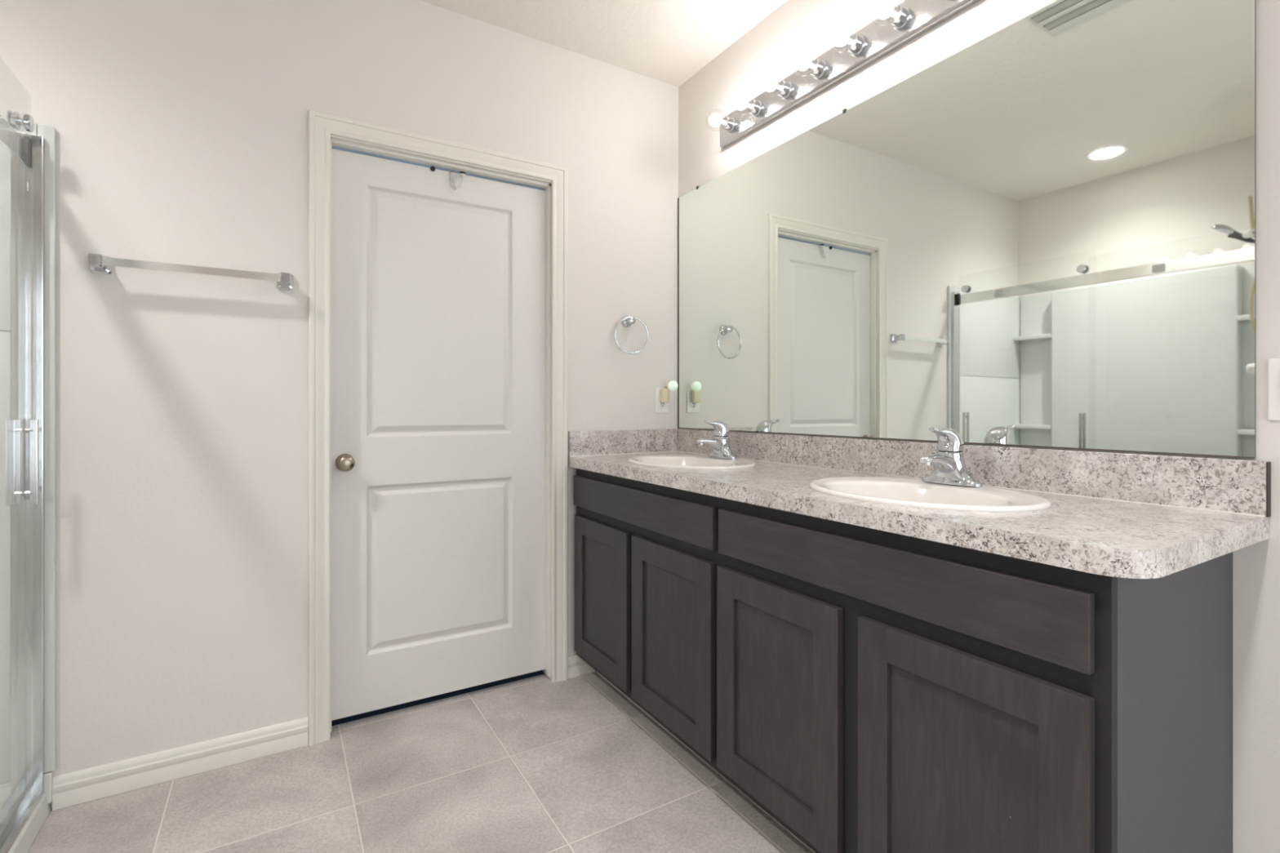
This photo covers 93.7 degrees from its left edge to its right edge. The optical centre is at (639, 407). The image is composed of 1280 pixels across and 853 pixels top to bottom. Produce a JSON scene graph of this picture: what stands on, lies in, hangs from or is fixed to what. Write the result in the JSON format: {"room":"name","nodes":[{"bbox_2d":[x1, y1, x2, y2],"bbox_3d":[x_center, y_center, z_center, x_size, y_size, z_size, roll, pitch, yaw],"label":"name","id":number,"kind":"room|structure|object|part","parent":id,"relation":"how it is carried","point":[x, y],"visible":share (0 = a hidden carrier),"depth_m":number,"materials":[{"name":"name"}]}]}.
{"room":"bathroom","nodes":[
{"label":"bathroom","id":0,"kind":"room"},
{"bbox_2d":[0,0,678,808],"bbox_3d":[-1.151,-0.233,2.098,3.270,2.761,0.110,0,0,-31],"label":"wall","id":1,"kind":"structure","parent":0,"point":[181,126],"depth_m":1.92,"materials":[{"name":"white paint"}]},
{"bbox_2d":[52,716,308,810],"bbox_3d":[-1.400,1.101,1.875,0.638,0.090,0.014,0,0,-31],"label":"baseboard","id":2,"kind":"structure","parent":1,"relation":"attached to","point":[91,784],"depth_m":1.85,"materials":[{"name":"white wood"}]},
{"bbox_2d":[88,253,293,290],"bbox_3d":[-1.368,-0.418,1.857,0.514,0.052,0.076,0,0,-31],"label":"towel bar","id":3,"kind":"object","parent":1,"relation":"attached to","point":[98,263],"visible":1,"depth_m":1.81,"materials":[{"name":"silver metal"}]},
{"bbox_3d":[-1.567,-0.418,1.737,0.048,0.052,0.076,0,0,-31],"label":"post","id":4,"kind":"part","parent":3,"relation":"part of","materials":[{"name":"silver metal"}]},
{"bbox_3d":[-1.169,-0.418,1.978,0.048,0.052,0.076,0,0,-31],"label":"post","id":5,"kind":"part","parent":3,"relation":"part of","materials":[{"name":"silver metal"}]},
{"bbox_2d":[308,109,567,746],"bbox_3d":[-0.745,0.069,2.332,0.956,2.157,0.130,0,0,-31],"label":"door frame","id":6,"kind":"structure","parent":1,"relation":"attached to","point":[322,125],"depth_m":2.18,"materials":[{"name":"white wood"}]},
{"bbox_2d":[331,148,545,720],"bbox_3d":[-0.741,0.098,2.325,0.828,2.032,0.105,0,0,-31],"label":"door","id":7,"kind":"structure","parent":1,"relation":"in","point":[438,290],"depth_m":2.31,"materials":[{"name":"white paint"}]},
{"bbox_3d":[-1.041,0.199,2.124,0.062,0.062,0.070,0,0,-31],"label":"knob","id":8,"kind":"part","parent":7,"relation":"part of","materials":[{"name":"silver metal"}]},
{"bbox_2d":[430,166,435,171],"bbox_3d":[-0.796,-0.915,2.307,0.019,0.019,0.015,0,0,-31],"label":"bumper cover","id":9,"kind":"object","parent":7,"relation":"attached to","point":[432,168],"visible":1,"depth_m":2.30,"materials":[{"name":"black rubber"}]},
{"bbox_2d":[449,170,466,190],"bbox_3d":[-0.722,-0.879,2.350,0.091,0.082,0.044,0,0,40],"label":"hook","id":10,"kind":"object","parent":7,"relation":"hanging from","point":[462,174],"visible":1,"depth_m":2.34,"materials":[{"name":"silver metal"}]},
{"bbox_2d":[567,653,595,679],"bbox_3d":[-0.252,1.101,2.569,0.132,0.090,0.014,0,0,-31],"label":"baseboard","id":11,"kind":"structure","parent":1,"relation":"attached to","point":[576,666],"depth_m":2.55,"materials":[{"name":"white wood"}]},
{"bbox_2d":[568,428,680,456],"bbox_3d":[-0.057,0.156,2.683,0.569,0.106,0.020,0,0,-31],"label":"backsplash","id":12,"kind":"structure","parent":1,"relation":"attached to","point":[638,441],"depth_m":2.66,"materials":[{"name":"stone"}]},
{"bbox_2d":[613,315,648,354],"bbox_3d":[-0.045,-0.321,2.667,0.165,0.174,0.059,0,0,-31],"label":"towel ring","id":13,"kind":"object","parent":1,"relation":"attached to","point":[627,321],"visible":1,"depth_m":2.65,"materials":[{"name":"silver metal"}]},
{"bbox_2d":[654,387,668,413],"bbox_3d":[0.102,-0.032,2.786,0.074,0.118,0.009,0,0,-31],"label":"wall outlet","id":14,"kind":"object","parent":1,"relation":"attached to","point":[660,407],"visible":0.78,"depth_m":2.78,"materials":[{"name":"white plastic"}]},
{"bbox_2d":[659,402,665,408],"bbox_3d":[0.104,-0.012,2.784,0.033,0.033,0.003,0,0,-31],"label":"socket","id":15,"kind":"object","parent":14,"relation":"attached to","point":[662,405],"depth_m":2.78,"materials":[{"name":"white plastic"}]},
{"bbox_2d":[660,380,678,402],"bbox_3d":[0.135,-0.070,2.761,0.084,0.102,0.047,0,0,33],"label":"night light","id":16,"kind":"object","parent":14,"relation":"attached to","point":[673,385],"visible":1,"depth_m":2.75,"materials":[{"name":"beige plastic"}]},
{"bbox_3d":[0.151,-0.098,2.751,0.047,0.047,0.047,0,0,-31],"label":"globe","id":17,"kind":"part","parent":16,"relation":"part of","materials":[{"name":"white glass"}]},
{"bbox_2d":[26,669,813,852],"bbox_3d":[-0.396,1.188,0.848,3.270,0.080,4.810,0,0,-31],"label":"floor","id":18,"kind":"structure","parent":0,"point":[536,764],"depth_m":1.78,"materials":[{"name":"grey tile"}]},
{"bbox_2d":[0,116,55,852],"bbox_3d":[-1.655,0.174,0.840,0.881,1.944,1.514,0,0,-31],"label":"shower door frame","id":19,"kind":"structure","parent":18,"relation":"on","point":[31,828],"depth_m":1.65,"materials":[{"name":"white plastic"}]},
{"bbox_2d":[0,57,44,852],"bbox_3d":[-1.322,0.115,1.043,0.074,1.944,1.484,0,0,-31],"label":"shower door","id":20,"kind":"structure","parent":19,"relation":"attached to","point":[25,427],"depth_m":1.66,"materials":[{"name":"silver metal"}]},
{"bbox_3d":[-1.332,-0.706,1.037,0.015,0.062,1.448,0,0,-31],"label":"header rail","id":21,"kind":"part","parent":20,"relation":"part of","materials":[{"name":"silver metal"}]},
{"bbox_3d":[-1.658,0.148,1.612,0.060,0.229,0.012,0,0,-31],"label":"handle","id":22,"kind":"part","parent":20,"relation":"part of","materials":[{"name":"silver metal"}]},
{"bbox_2d":[573,468,1232,852],"bbox_3d":[0.445,0.701,1.863,0.559,0.896,1.908,0,0,-31],"label":"vanity cabinet","id":23,"kind":"object","parent":18,"relation":"on","point":[867,690],"visible":0.99,"depth_m":1.19,"materials":[{"name":"brown wood"}]},
{"bbox_3d":[-0.150,0.735,2.333,0.008,0.425,0.293,0,0,-31],"label":"recessed panel","id":24,"kind":"part","parent":23,"relation":"part of","materials":[{"name":"brown wood"}]},
{"bbox_3d":[-0.153,0.735,2.331,0.019,0.569,0.437,0,0,-31],"label":"door","id":25,"kind":"part","parent":23,"relation":"part of","materials":[{"name":"brown wood"}]},
{"bbox_3d":[-0.028,0.349,2.123,0.019,0.124,0.939,0,0,-31],"label":"drawer","id":26,"kind":"part","parent":23,"relation":"part of","materials":[{"name":"brown wood"}]},
{"bbox_3d":[0.098,0.735,1.923,0.008,0.425,0.305,0,0,-31],"label":"recessed panel","id":27,"kind":"part","parent":23,"relation":"part of","materials":[{"name":"brown wood"}]},
{"bbox_3d":[0.094,0.735,1.921,0.019,0.569,0.449,0,0,-31],"label":"door","id":28,"kind":"part","parent":23,"relation":"part of","materials":[{"name":"brown wood"}]},
{"bbox_3d":[0.340,0.735,1.523,0.008,0.425,0.284,0,0,-31],"label":"recessed panel","id":29,"kind":"part","parent":23,"relation":"part of","materials":[{"name":"brown wood"}]},
{"bbox_3d":[0.336,0.735,1.521,0.019,0.569,0.428,0,0,-31],"label":"door","id":30,"kind":"part","parent":23,"relation":"part of","materials":[{"name":"brown wood"}]},
{"bbox_3d":[0.463,0.349,1.312,0.019,0.124,0.905,0,0,-31],"label":"drawer","id":31,"kind":"part","parent":23,"relation":"part of","materials":[{"name":"brown wood"}]},
{"bbox_2d":[567,428,1271,578],"bbox_3d":[0.449,0.177,1.845,0.571,0.148,1.978,0,0,-31],"label":"countertop","id":32,"kind":"structure","parent":23,"relation":"on","point":[1123,515],"depth_m":1.29,"materials":[{"name":"stone"}]},
{"bbox_2d":[627,454,755,470],"bbox_3d":[0.187,0.277,2.262,0.429,0.156,0.563,0,0,-31],"label":"oval sink","id":33,"kind":"object","parent":32,"relation":"in","point":[698,462],"visible":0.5,"depth_m":2.34,"materials":[{"name":"white ceramic"}]},
{"bbox_2d":[696,420,737,458],"bbox_3d":[0.296,0.126,2.379,0.158,0.148,0.143,0,0,0],"label":"faucet","id":34,"kind":"object","parent":32,"relation":"on","point":[720,443],"visible":1,"depth_m":2.35,"materials":[{"name":"silver metal"}]},
{"bbox_3d":[0.282,0.154,2.353,0.144,0.065,0.058,0,0,-31],"label":"spout","id":35,"kind":"part","parent":34,"relation":"part of","materials":[{"name":"silver metal"}]},
{"bbox_3d":[0.301,0.083,2.365,0.114,0.062,0.060,0,0,-31],"label":"lever handle","id":36,"kind":"part","parent":34,"relation":"part of","materials":[{"name":"silver metal"}]},
{"bbox_2d":[808,476,1052,511],"bbox_3d":[0.672,0.277,1.459,0.429,0.156,0.563,0,0,-31],"label":"oval sink","id":37,"kind":"object","parent":32,"relation":"in","point":[908,492],"visible":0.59,"depth_m":1.49,"materials":[{"name":"white ceramic"}]},
{"bbox_2d":[918,427,982,487],"bbox_3d":[0.785,0.126,1.571,0.158,0.148,0.143,0,0,0],"label":"faucet","id":38,"kind":"object","parent":32,"relation":"on","point":[950,468],"visible":1,"depth_m":1.54,"materials":[{"name":"silver metal"}]},
{"bbox_3d":[0.771,0.154,1.545,0.144,0.065,0.058,0,0,-31],"label":"spout","id":39,"kind":"part","parent":38,"relation":"part of","materials":[{"name":"silver metal"}]},
{"bbox_3d":[0.789,0.083,1.557,0.114,0.062,0.060,0,0,-31],"label":"lever handle","id":40,"kind":"part","parent":38,"relation":"part of","materials":[{"name":"silver metal"}]},
{"bbox_3d":[0.589,0.735,1.110,0.008,0.425,0.285,0,0,-31],"label":"recessed panel","id":41,"kind":"part","parent":23,"relation":"part of","materials":[{"name":"brown wood"}]},
{"bbox_3d":[0.586,0.735,1.108,0.019,0.569,0.429,0,0,-31],"label":"door","id":42,"kind":"part","parent":23,"relation":"part of","materials":[{"name":"brown wood"}]},
{"bbox_3d":[0.954,0.700,1.061,0.518,0.895,0.007,0,0,-31],"label":"panel","id":43,"kind":"part","parent":23,"relation":"part of","materials":[{"name":"grey wood"}]},
{"bbox_2d":[419,0,787,87],"bbox_3d":[-0.137,-1.563,0.420,3.270,0.100,3.810,0,0,-31],"label":"ceiling","id":44,"kind":"structure","parent":0,"point":[668,42],"depth_m":2.38,"materials":[{"name":"white paint"}]},
{"bbox_2d":[678,0,1279,852],"bbox_3d":[1.215,-0.183,1.238,0.110,2.661,3.810,0,0,-31],"label":"wall","id":45,"kind":"structure","parent":0,"point":[769,49],"depth_m":1.19,"materials":[{"name":"white paint"}]},
{"bbox_2d":[706,0,980,148],"bbox_3d":[0.621,-1.155,1.968,0.152,0.115,1.266,0,0,-31],"label":"vanity light","id":46,"kind":"object","parent":45,"relation":"attached to","point":[895,27],"visible":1,"depth_m":1.99,"materials":[{"name":"brushed chrome"},{"name":"polished chrome"},{"name":"glowing frosted bulb glass"}]},
{"bbox_2d":[720,116,736,133],"bbox_3d":[0.359,-1.155,2.449,0.041,0.059,0.059,0,0,-31],"label":"socket","id":47,"kind":"object","parent":46,"relation":"attached to","point":[728,124],"depth_m":2.43,"materials":[{"name":"silver metal"}]},
{"bbox_2d":[746,99,763,117],"bbox_3d":[0.441,-1.155,2.315,0.041,0.059,0.059,0,0,-31],"label":"socket","id":48,"kind":"object","parent":46,"relation":"attached to","point":[754,107],"depth_m":2.30,"materials":[{"name":"silver metal"}]},
{"bbox_2d":[775,80,793,99],"bbox_3d":[0.522,-1.155,2.180,0.041,0.059,0.059,0,0,-31],"label":"socket","id":49,"kind":"object","parent":46,"relation":"attached to","point":[784,89],"depth_m":2.17,"materials":[{"name":"silver metal"}]},
{"bbox_3d":[0.580,-1.155,2.031,0.024,0.016,0.016,0,0,-31],"label":"stem","id":50,"kind":"part","parent":46,"relation":"part of","materials":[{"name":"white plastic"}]},
{"bbox_2d":[808,58,827,79],"bbox_3d":[0.603,-1.155,2.046,0.041,0.059,0.059,0,0,-31],"label":"socket","id":51,"kind":"object","parent":46,"relation":"attached to","point":[818,68],"depth_m":2.03,"materials":[{"name":"silver metal"}]},
{"bbox_3d":[0.661,-1.155,1.897,0.024,0.016,0.016,0,0,-31],"label":"stem","id":52,"kind":"part","parent":46,"relation":"part of","materials":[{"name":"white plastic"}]},
{"bbox_2d":[844,34,866,56],"bbox_3d":[0.685,-1.155,1.911,0.041,0.059,0.059,0,0,-31],"label":"socket","id":53,"kind":"object","parent":46,"relation":"attached to","point":[856,45],"depth_m":1.90,"materials":[{"name":"silver metal"}]},
{"bbox_3d":[0.743,-1.155,1.762,0.024,0.016,0.016,0,0,-31],"label":"stem","id":54,"kind":"part","parent":46,"relation":"part of","materials":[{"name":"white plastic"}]},
{"bbox_2d":[888,5,911,30],"bbox_3d":[0.766,-1.155,1.776,0.041,0.059,0.059,0,0,-31],"label":"socket","id":55,"kind":"object","parent":46,"relation":"attached to","point":[902,20],"depth_m":1.76,"materials":[{"name":"silver metal"}]},
{"bbox_2d":[677,0,1255,458],"bbox_3d":[0.686,-0.447,1.998,0.008,1.094,1.954,0,0,-31],"label":"wall mirror","id":56,"kind":"object","parent":45,"relation":"attached to","point":[1042,233],"visible":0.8,"depth_m":1.54,"materials":[{"name":"silver mirror"}]},
{"bbox_2d":[677,429,1269,517],"bbox_3d":[0.690,0.156,1.980,0.020,0.106,1.954,0,0,-31],"label":"backsplash","id":57,"kind":"structure","parent":45,"relation":"attached to","point":[1228,485],"depth_m":1.45,"materials":[{"name":"stone"}]},
{"bbox_2d":[1268,358,1279,420],"bbox_3d":[1.230,-0.034,1.097,0.009,0.118,0.117,0,0,-31],"label":"light switch","id":58,"kind":"object","parent":45,"relation":"attached to","point":[1273,363],"visible":1,"depth_m":1.14,"materials":[{"name":"white plastic"}]}
]}

